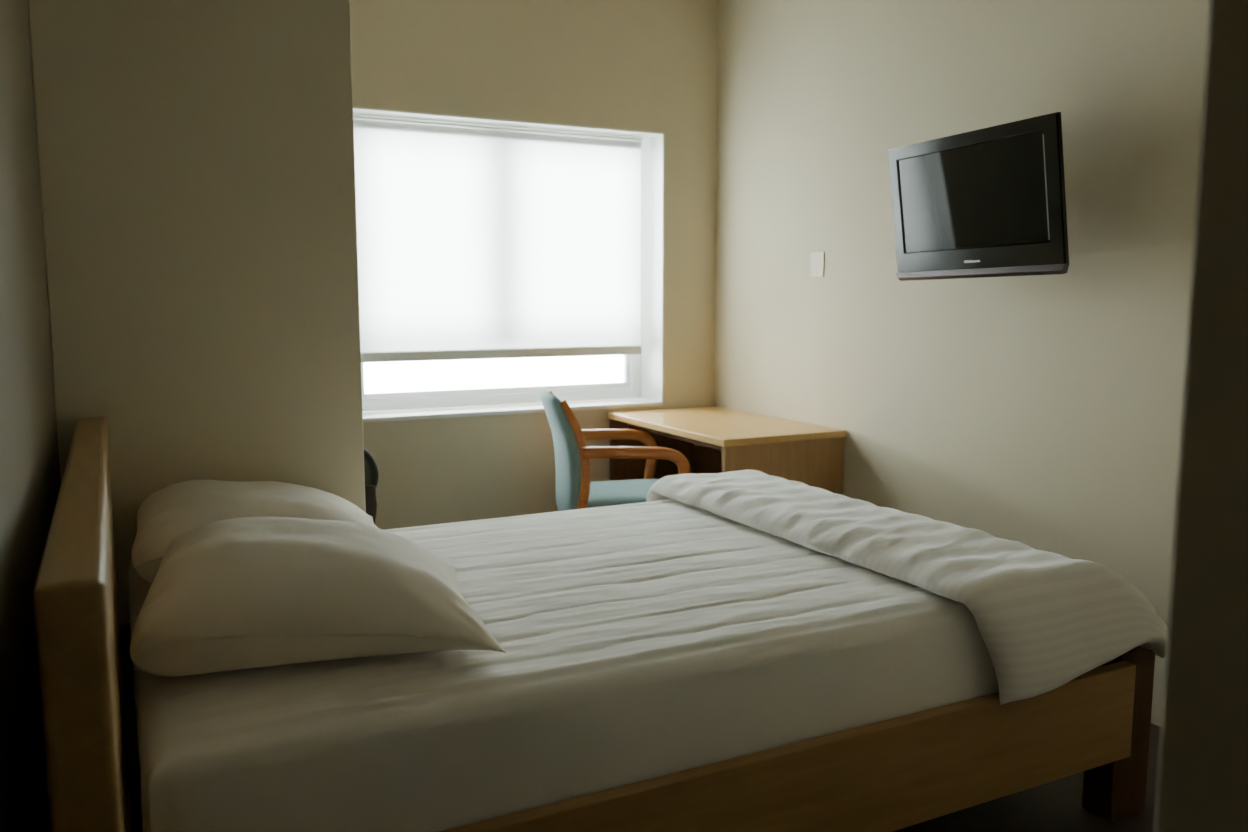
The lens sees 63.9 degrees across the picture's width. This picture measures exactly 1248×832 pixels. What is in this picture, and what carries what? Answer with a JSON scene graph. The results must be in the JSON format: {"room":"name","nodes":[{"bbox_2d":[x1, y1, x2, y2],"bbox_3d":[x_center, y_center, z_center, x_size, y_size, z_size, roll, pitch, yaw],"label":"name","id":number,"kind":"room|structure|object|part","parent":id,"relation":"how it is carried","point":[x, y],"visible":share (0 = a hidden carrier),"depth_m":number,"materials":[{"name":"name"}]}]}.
{"room":"hotel room","nodes":[
{"label":"hotel room","id":0,"kind":"room"},
{"bbox_2d":[0,0,60,831],"bbox_3d":[-0.886,-0.305,1.232,0.150,2.950,6.450,-4,8,-27],"label":"wall","id":1,"kind":"structure","parent":0,"point":[30,481],"depth_m":1.66,"materials":[{"name":"paint"}]},
{"bbox_2d":[28,0,365,768],"bbox_3d":[-1.186,-0.501,2.847,0.798,2.950,0.220,-4,8,-27],"label":"wall partition","id":2,"kind":"structure","parent":0,"point":[196,158],"depth_m":2.74,"materials":[{"name":"paint"}]},
{"bbox_2d":[350,0,717,529],"bbox_3d":[-0.907,-0.719,4.651,2.950,2.950,0.300,-4,8,-27],"label":"wall","id":3,"kind":"structure","parent":0,"point":[639,65],"depth_m":4.74,"materials":[{"name":"paint"}]},
{"bbox_2d":[353,107,664,422],"bbox_3d":[-0.555,-0.704,4.824,1.553,1.362,0.307,-4,8,-27],"label":"window","id":4,"kind":"structure","parent":3,"relation":"in","point":[642,374],"depth_m":5.04,"materials":[{"name":"white paint"}]},
{"bbox_3d":[-0.610,-0.225,4.991,1.427,0.222,0.045,-4,8,-27],"label":"sash","id":5,"kind":"part","parent":4,"relation":"part of","materials":[{"name":"white glass"}]},
{"bbox_2d":[353,115,642,362],"bbox_3d":[-0.573,-0.819,4.781,1.483,1.086,0.062,-4,8,-27],"label":"roller blind","id":6,"kind":"object","parent":4,"relation":"attached to","point":[474,241],"visible":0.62,"depth_m":4.74,"materials":[{"name":"white fabric"}]},
{"bbox_3d":[-0.540,-0.034,4.876,1.537,0.020,0.242,-4,8,-27],"label":"sill","id":7,"kind":"part","parent":4,"relation":"part of","materials":[{"name":"white paint"}]},
{"bbox_2d":[129,723,1160,831],"bbox_3d":[0.494,1.124,2.116,3.250,0.100,6.450,-4,8,-27],"label":"floor","id":8,"kind":"structure","parent":0,"point":[1053,806],"depth_m":2.56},
{"bbox_2d":[364,448,378,523],"bbox_3d":[-1.224,0.489,3.796,0.531,0.758,0.420,-4,8,-27],"label":"chair","id":9,"kind":"object","parent":8,"relation":"on","point":[371,471],"visible":0.14,"depth_m":3.71,"materials":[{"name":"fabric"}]},
{"bbox_3d":[-0.968,0.565,3.723,0.111,0.624,0.027,-4,8,-27],"label":"leg","id":10,"kind":"part","parent":9,"relation":"part of","materials":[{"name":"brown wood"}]},
{"bbox_3d":[-1.017,0.185,3.866,0.066,0.172,0.380,-4,8,-27],"label":"backrest","id":11,"kind":"part","parent":9,"relation":"part of","materials":[{"name":"black plastic"}]},
{"bbox_2d":[34,416,1154,831],"bbox_3d":[0.021,0.527,2.470,2.398,1.000,1.735,-4,8,-27],"label":"frame","id":12,"kind":"object","parent":8,"relation":"on","point":[890,775],"visible":0.47,"depth_m":1.98,"materials":[{"name":"brown wood"}]},
{"bbox_3d":[-1.015,0.591,1.944,0.070,1.000,1.735,-4,8,-27],"label":"headboard","id":13,"kind":"part","parent":12,"relation":"part of","materials":[{"name":"brown wood"}]},
{"bbox_3d":[-0.395,0.624,3.230,2.190,0.235,0.025,-4,8,-27],"label":"rail","id":14,"kind":"part","parent":12,"relation":"part of","materials":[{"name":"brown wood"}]},
{"bbox_2d":[129,499,998,831],"bbox_3d":[-0.110,0.520,2.553,2.054,0.290,1.392,-4,8,-27],"label":"mattress","id":15,"kind":"object","parent":12,"relation":"on","point":[642,641],"visible":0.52,"depth_m":1.91,"materials":[{"name":"white fabric"}]},
{"bbox_2d":[132,480,377,582],"bbox_3d":[-0.914,0.266,2.576,0.625,0.191,0.580,-3,8,-24],"label":"pillow","id":16,"kind":"object","parent":15,"relation":"on","point":[171,511],"visible":0.58,"depth_m":2.41,"materials":[{"name":"fabric"}]},
{"bbox_2d":[130,516,505,676],"bbox_3d":[-0.615,0.322,2.023,0.637,0.212,0.610,-2,7,-18],"label":"pillow","id":17,"kind":"object","parent":15,"relation":"on","point":[246,592],"visible":1,"depth_m":1.79,"materials":[{"name":"fabric"}]},
{"bbox_2d":[646,470,1167,704],"bbox_3d":[0.709,0.400,2.950,0.672,0.286,1.578,-4,8,-27],"label":"duvet","id":18,"kind":"object","parent":15,"relation":"on","point":[1045,620],"visible":1,"depth_m":2.35,"materials":[{"name":"white fabric"}]},
{"bbox_3d":[0.261,0.778,1.958,2.190,0.235,0.034,-4,8,-27],"label":"rail","id":19,"kind":"part","parent":12,"relation":"part of","materials":[{"name":"brown wood"}]},
{"bbox_3d":[1.265,0.798,2.559,0.133,0.440,0.090,-4,8,-27],"label":"foot post","id":20,"kind":"part","parent":12,"relation":"part of","materials":[{"name":"brown wood"}]},
{"bbox_2d":[538,387,689,510],"bbox_3d":[-0.049,0.332,4.431,0.643,0.920,0.619,-1,7,-12],"label":"armchair","id":21,"kind":"object","parent":8,"relation":"on","point":[575,489],"visible":0.67,"depth_m":4.20,"materials":[{"name":"blue fabric"}]},
{"bbox_3d":[-0.290,0.163,4.358,0.150,0.566,0.456,-1,7,-12],"label":"backrest","id":22,"kind":"part","parent":21,"relation":"part of","materials":[{"name":"blue fabric"}]},
{"bbox_3d":[-0.201,0.377,4.167,0.124,0.895,0.057,-1,7,-12],"label":"leg","id":23,"kind":"part","parent":21,"relation":"part of","materials":[{"name":"brown wood"}]},
{"bbox_3d":[-0.064,0.406,4.721,0.458,0.702,0.058,-2,7,-14],"label":"armrest","id":24,"kind":"part","parent":21,"relation":"part of","materials":[{"name":"brown wood"}]},
{"bbox_3d":[0.014,0.349,4.447,0.515,0.078,0.510,-1,7,-12],"label":"seat","id":25,"kind":"part","parent":21,"relation":"part of","materials":[{"name":"blue fabric"}]},
{"bbox_3d":[0.052,0.471,4.185,0.458,0.702,0.058,-1,7,-10],"label":"armrest","id":26,"kind":"part","parent":21,"relation":"part of","materials":[{"name":"brown wood"}]},
{"bbox_2d":[607,406,845,494],"bbox_3d":[0.438,0.389,4.695,0.628,0.740,1.072,-4,8,-27],"label":"desk","id":27,"kind":"object","parent":8,"relation":"on","point":[713,439],"visible":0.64,"depth_m":4.35,"materials":[{"name":"brown wood"}]},
{"bbox_3d":[0.207,0.349,5.154,0.612,0.709,0.025,-4,8,-27],"label":"panel","id":28,"kind":"part","parent":27,"relation":"part of","materials":[{"name":"brown wood"}]},
{"bbox_3d":[0.602,0.379,4.778,0.020,0.679,1.004,-4,8,-27],"label":"panel","id":29,"kind":"part","parent":27,"relation":"part of","materials":[{"name":"brown wood"}]},
{"bbox_3d":[0.676,0.459,4.243,0.612,0.709,0.025,-4,8,-27],"label":"panel","id":30,"kind":"part","parent":27,"relation":"part of","materials":[{"name":"brown wood"}]},
{"bbox_2d":[714,0,1209,726],"bbox_3d":[1.874,-0.475,2.634,0.150,2.950,6.450,-4,8,-27],"label":"wall","id":31,"kind":"structure","parent":0,"point":[1040,412],"depth_m":3.64,"materials":[{"name":"paint"}]},
{"bbox_2d":[811,251,823,276],"bbox_3d":[0.858,-0.673,4.437,0.005,0.110,0.091,-4,8,-27],"label":"blank wall plate","id":32,"kind":"object","parent":31,"relation":"attached to","point":[817,258],"visible":1,"depth_m":4.43,"materials":[{"name":"white plastic"}]},
{"bbox_2d":[888,112,1069,280],"bbox_3d":[1.235,-0.702,3.359,0.269,0.485,0.763,-3,8,-25],"label":"tv","id":33,"kind":"object","parent":31,"relation":"attached to","point":[990,201],"visible":1,"depth_m":3.26,"materials":[{"name":"black plastic"}]},
{"bbox_3d":[1.175,-0.479,3.354,0.024,0.030,0.757,-11,10,-24],"label":"trim","id":34,"kind":"part","parent":33,"relation":"part of","materials":[{"name":"silver metal"}]},
{"bbox_2d":[1154,0,1247,831],"bbox_3d":[1.902,-0.197,0.334,1.910,2.950,2.300,-4,8,-27],"label":"wall","id":35,"kind":"structure","parent":0,"point":[1202,781],"depth_m":0.92,"materials":[{"name":"paint"}]}
]}

